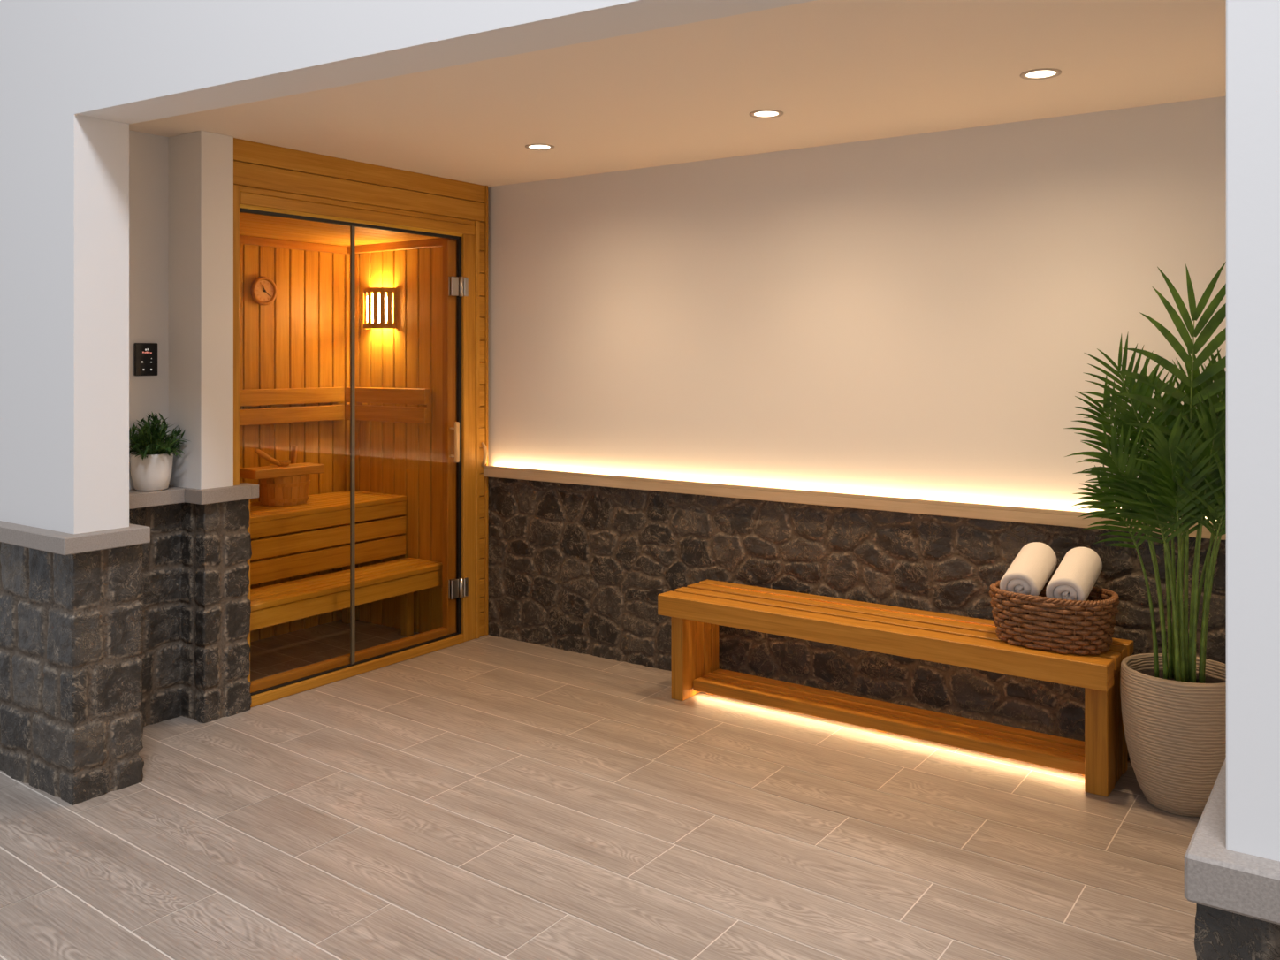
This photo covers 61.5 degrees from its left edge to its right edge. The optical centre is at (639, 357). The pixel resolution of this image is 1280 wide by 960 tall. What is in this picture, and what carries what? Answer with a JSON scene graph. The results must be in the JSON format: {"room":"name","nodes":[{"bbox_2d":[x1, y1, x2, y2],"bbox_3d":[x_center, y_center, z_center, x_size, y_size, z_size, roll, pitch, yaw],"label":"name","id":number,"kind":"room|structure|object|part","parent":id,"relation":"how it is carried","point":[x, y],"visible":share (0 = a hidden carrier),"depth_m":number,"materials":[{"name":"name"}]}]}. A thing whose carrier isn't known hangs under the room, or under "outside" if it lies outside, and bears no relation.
{"room":"spa relaxation area","nodes":[
{"label":"spa relaxation area","id":0,"kind":"room"},
{"bbox_2d":[129,129,168,489],"bbox_3d":[-2.156,0.280,4.308,0.117,2.400,0.520,0,0,35],"label":"wall","id":1,"kind":"structure","parent":0,"point":[148,152],"depth_m":4.40,"materials":[{"name":"white paint"}]},
{"bbox_2d":[133,342,157,375],"bbox_3d":[-2.018,0.006,4.391,0.015,0.134,0.098,0,0,35],"label":"control panel","id":2,"kind":"object","parent":1,"relation":"attached to","point":[145,354],"visible":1,"depth_m":4.38,"materials":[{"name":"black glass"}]},
{"bbox_2d":[129,482,259,509],"bbox_3d":[-1.929,0.560,4.292,0.273,0.056,0.755,0,0,35],"label":"trim","id":3,"kind":"structure","parent":1,"relation":"attached to","point":[245,491],"depth_m":4.34,"materials":[{"name":"grey stone"}]},
{"bbox_2d":[129,412,189,491],"bbox_3d":[-1.942,0.373,4.314,0.226,0.317,0.302,0,0,35],"label":"potted plant","id":4,"kind":"object","parent":3,"relation":"on","point":[151,467],"visible":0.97,"depth_m":4.28,"materials":[{"name":"green plant"}]},
{"bbox_3d":[-1.969,0.458,4.333,0.160,0.148,0.160,0,0,35],"label":"pot","id":5,"kind":"part","parent":4,"relation":"part of","materials":[{"name":"white ceramic"}]},
{"bbox_3d":[-1.946,0.319,4.319,0.189,0.160,0.248,0,0,35],"label":"stem","id":6,"kind":"part","parent":4,"relation":"part of","materials":[{"name":"green plant"}]},
{"bbox_2d":[129,498,251,726],"bbox_3d":[-1.976,1.032,4.274,0.846,0.895,0.175,0,0,-41],"label":"stone wall","id":7,"kind":"structure","parent":0,"point":[194,653],"depth_m":4.40,"materials":[{"name":"grey stone"}]},
{"bbox_2d":[167,130,233,489],"bbox_3d":[-1.875,0.280,4.507,0.350,2.400,0.148,0,0,35],"label":"wall pier","id":8,"kind":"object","parent":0,"point":[201,163],"visible":0.39,"depth_m":4.41,"materials":[{"name":"white paint"}]},
{"bbox_2d":[0,0,815,805],"bbox_3d":[-2.003,-0.370,3.792,8.300,3.700,0.254,0,0,35],"label":"wall","id":9,"kind":"structure","parent":0,"point":[75,75],"depth_m":3.61,"materials":[{"name":"white paint"}]},
{"bbox_2d":[0,520,150,555],"bbox_3d":[-3.599,0.612,4.875,4.443,0.056,0.295,0,0,35],"label":"trim","id":10,"kind":"structure","parent":9,"relation":"attached to","point":[28,537],"depth_m":3.61,"materials":[{"name":"grey stone"}]},
{"bbox_2d":[0,619,1200,959],"bbox_3d":[-0.727,1.530,-0.051,9.200,0.100,9.802,0,0,35],"label":"floor","id":11,"kind":"structure","parent":0,"point":[485,797],"depth_m":3.29,"materials":[{"name":"beige tile"}]},
{"bbox_2d":[250,490,406,624],"bbox_3d":[-1.836,1.113,5.410,0.463,0.733,1.342,0,0,35],"label":"bench","id":12,"kind":"object","parent":11,"relation":"on","point":[322,510],"visible":0.46,"depth_m":5.41,"materials":[{"name":"brown wood"}]},
{"bbox_2d":[258,445,310,506],"bbox_3d":[-1.828,0.603,5.524,0.256,0.287,0.256,0,0,35],"label":"bucket","id":13,"kind":"object","parent":12,"relation":"on","point":[285,491],"visible":0.91,"depth_m":5.43,"materials":[{"name":"brown wood"}]},
{"bbox_2d":[239,462,324,479],"bbox_3d":[-1.817,0.573,5.462,0.150,0.046,0.400,0,0,38],"label":"wooden board","id":14,"kind":"object","parent":13,"relation":"on","point":[255,473],"visible":0.86,"depth_m":5.39,"materials":[{"name":"brown wood"}]},
{"bbox_2d":[254,448,290,466],"bbox_3d":[-1.847,0.501,5.420,0.064,0.098,0.179,0,0,43],"label":"ladle","id":15,"kind":"object","parent":14,"relation":"on","point":[262,454],"visible":1,"depth_m":5.41,"materials":[{"name":"brown wood"}]},
{"bbox_2d":[279,460,290,465],"bbox_3d":[-1.808,0.535,5.462,0.064,0.026,0.064,0,0,35],"label":"bowl","id":16,"kind":"object","parent":15,"relation":"attached to","point":[281,462],"depth_m":5.44,"materials":[{"name":"brown wood"}]},
{"bbox_3d":[-1.836,0.760,5.410,0.463,0.026,1.342,0,0,35],"label":"seat","id":17,"kind":"part","parent":12,"relation":"part of","materials":[{"name":"brown wood"}]},
{"bbox_3d":[-1.633,1.127,6.017,0.050,0.706,0.050,0,0,35],"label":"support post","id":18,"kind":"part","parent":12,"relation":"part of","materials":[{"name":"brown wood"}]},
{"bbox_2d":[250,556,441,636],"bbox_3d":[-1.517,1.279,5.186,0.292,0.402,1.342,0,0,35],"label":"bench","id":19,"kind":"object","parent":11,"relation":"on","point":[273,605],"visible":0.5,"depth_m":5.19,"materials":[{"name":"brown wood"}]},
{"bbox_3d":[-1.517,1.091,5.186,0.292,0.026,1.342,0,0,35],"label":"seat","id":20,"kind":"part","parent":19,"relation":"part of","materials":[{"name":"brown wood"}]},
{"bbox_3d":[-1.244,1.292,5.745,0.050,0.375,0.050,0,0,35],"label":"support post","id":21,"kind":"part","parent":19,"relation":"part of","materials":[{"name":"brown wood"}]},
{"bbox_2d":[233,137,487,708],"bbox_3d":[-1.654,0.280,5.344,0.991,2.400,1.624,0,0,35],"label":"cabin","id":22,"kind":"object","parent":11,"relation":"on","point":[402,410],"visible":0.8,"depth_m":5.67,"materials":[{"name":"brown wood"}]},
{"bbox_2d":[250,276,277,305],"bbox_3d":[-1.974,-0.352,5.643,0.028,0.152,0.152,0,0,35],"label":"wall clock","id":23,"kind":"object","parent":22,"relation":"attached to","point":[263,291],"visible":1,"depth_m":5.63,"materials":[{"name":"brown wood"}]},
{"bbox_3d":[-1.713,-0.610,5.319,0.827,0.044,1.355,0,0,35],"label":"cove moulding","id":24,"kind":"part","parent":22,"relation":"part of","materials":[{"name":"brown wood"}]},
{"bbox_2d":[363,287,396,329],"bbox_3d":[-1.447,-0.272,5.897,0.216,0.224,0.101,0,0,35],"label":"wall lamp","id":25,"kind":"object","parent":22,"relation":"attached to","point":[377,307],"visible":1,"depth_m":5.85,"materials":[{"name":"brown wood"}]},
{"bbox_3d":[-1.445,-0.272,5.900,0.156,0.160,0.068,0,0,35],"label":"bulb","id":26,"kind":"part","parent":25,"relation":"part of","materials":[{"name":"white glass"}]},
{"bbox_3d":[-0.972,0.434,5.555,0.092,0.208,0.026,0,0,35],"label":"handle","id":27,"kind":"part","parent":22,"relation":"part of","materials":[{"name":"brown wood"}]},
{"bbox_3d":[-0.825,0.513,5.700,0.040,0.132,0.024,0,0,35],"label":"wooden pull","id":28,"kind":"part","parent":22,"relation":"part of","materials":[{"name":"brown wood"}]},
{"bbox_2d":[657,579,1133,797],"bbox_3d":[0.924,1.247,4.233,1.812,0.466,0.395,0,0,36],"label":"slatted bench","id":29,"kind":"object","parent":11,"relation":"on","point":[697,611],"visible":0.98,"depth_m":4.12,"materials":[{"name":"brown wood"}]},
{"bbox_3d":[0.190,1.290,4.694,0.060,0.379,0.105,0,0,36],"label":"leg","id":30,"kind":"part","parent":29,"relation":"part of","materials":[{"name":"brown wood"}]},
{"bbox_3d":[0.244,1.290,4.766,0.050,0.379,0.068,0,0,36],"label":"leg","id":31,"kind":"part","parent":29,"relation":"part of","materials":[{"name":"brown wood"}]},
{"bbox_3d":[0.284,1.290,4.821,0.050,0.379,0.057,0,0,36],"label":"leg","id":32,"kind":"part","parent":29,"relation":"part of","materials":[{"name":"brown wood"}]},
{"bbox_3d":[0.320,1.290,4.871,0.060,0.379,0.055,0,0,36],"label":"leg","id":33,"kind":"part","parent":29,"relation":"part of","materials":[{"name":"brown wood"}]},
{"bbox_2d":[988,579,1119,655],"bbox_3d":[1.468,0.918,3.826,0.438,0.191,0.330,0,0,38],"label":"wicker basket","id":34,"kind":"object","parent":29,"relation":"on","point":[1040,624],"visible":0.9,"depth_m":3.70,"materials":[{"name":"brown wicker"}]},
{"bbox_2d":[999,541,1057,608],"bbox_3d":[1.406,0.784,3.888,0.141,0.209,0.288,0,0,35],"label":"rolled towel","id":35,"kind":"object","parent":34,"relation":"in","point":[1034,564],"visible":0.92,"depth_m":3.82,"materials":[{"name":"white fabric"}]},
{"bbox_2d":[1045,547,1102,615],"bbox_3d":[1.535,0.787,3.796,0.138,0.212,0.290,0,0,35],"label":"rolled towel","id":36,"kind":"object","parent":34,"relation":"in","point":[1075,577],"visible":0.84,"depth_m":3.72,"materials":[{"name":"white fabric"}]},
{"bbox_3d":[1.576,1.290,3.683,0.074,0.379,0.105,0,0,36],"label":"leg","id":37,"kind":"part","parent":29,"relation":"part of","materials":[{"name":"brown wood"}]},
{"bbox_3d":[1.630,1.290,3.756,0.064,0.379,0.068,0,0,36],"label":"leg","id":38,"kind":"part","parent":29,"relation":"part of","materials":[{"name":"brown wood"}]},
{"bbox_3d":[1.646,1.079,3.762,0.050,0.040,0.285,0,0,36],"label":"cross rail","id":39,"kind":"part","parent":29,"relation":"part of","materials":[{"name":"brown wood"}]},
{"bbox_3d":[1.670,1.290,3.811,0.064,0.379,0.057,0,0,36],"label":"leg","id":40,"kind":"part","parent":29,"relation":"part of","materials":[{"name":"brown wood"}]},
{"bbox_3d":[1.706,1.290,3.861,0.074,0.379,0.055,0,0,36],"label":"leg","id":41,"kind":"part","parent":29,"relation":"part of","materials":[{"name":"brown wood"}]},
{"bbox_2d":[1065,261,1226,816],"bbox_3d":[1.779,0.587,3.521,0.804,1.786,0.452,0,0,2],"label":"potted palm","id":42,"kind":"object","parent":11,"relation":"on","point":[1173,703],"visible":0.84,"depth_m":3.45,"materials":[{"name":"plant"}]},
{"bbox_2d":[129,0,1226,187],"bbox_3d":[-0.134,-0.995,4.021,5.500,0.150,2.550,0,0,35],"label":"ceiling","id":43,"kind":"structure","parent":0,"point":[838,72],"depth_m":3.65,"materials":[{"name":"beige paint"}]},
{"bbox_2d":[525,144,554,150],"bbox_3d":[-0.436,-0.920,4.678,0.128,0.008,0.128,0,0,35],"label":"recessed light","id":44,"kind":"object","parent":43,"relation":"in","point":[535,147],"visible":1,"depth_m":4.68,"materials":[{"name":"beige"}]},
{"bbox_2d":[749,109,783,118],"bbox_3d":[0.476,-0.920,4.046,0.128,0.008,0.128,0,0,35],"label":"recessed light","id":45,"kind":"object","parent":43,"relation":"in","point":[763,113],"visible":1,"depth_m":4.04,"materials":[{"name":"beige"}]},
{"bbox_2d":[1019,68,1061,79],"bbox_3d":[1.296,-0.920,3.478,0.128,0.008,0.128,0,0,35],"label":"recessed light","id":46,"kind":"object","parent":43,"relation":"in","point":[1042,73],"visible":1,"depth_m":3.47,"materials":[{"name":"beige"}]},
{"bbox_2d":[487,96,1226,762],"bbox_3d":[0.515,0.280,4.948,5.500,2.400,0.227,0,0,35],"label":"wall","id":47,"kind":"structure","parent":0,"point":[918,316],"depth_m":4.61,"materials":[{"name":"white paint"}]},
{"bbox_2d":[483,465,1226,540],"bbox_3d":[0.764,0.601,4.641,3.854,0.058,0.067,0,0,35],"label":"trim","id":48,"kind":"structure","parent":47,"relation":"attached to","point":[902,505],"depth_m":4.58,"materials":[{"name":"beige stone"}]},
{"bbox_2d":[1120,653,1226,816],"bbox_3d":[1.794,1.254,3.562,0.369,0.453,0.369,0,0,35],"label":"planter","id":49,"kind":"object","parent":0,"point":[1174,719],"depth_m":3.44,"materials":[{"name":"beige ceramic"}]},
{"bbox_2d":[1194,0,1279,959],"bbox_3d":[2.605,-0.370,1.682,2.732,3.700,2.940,0,0,35],"label":"wall","id":50,"kind":"structure","parent":0,"point":[1253,26],"depth_m":1.24,"materials":[{"name":"white paint"}]},
{"bbox_2d":[1184,757,1279,924],"bbox_3d":[2.010,0.602,0.834,2.732,0.055,0.912,0,0,35],"label":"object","id":51,"kind":"structure","parent":50,"relation":"attached to","point":[1216,876],"depth_m":1.23,"materials":[{"name":"grey stone"}]}
]}

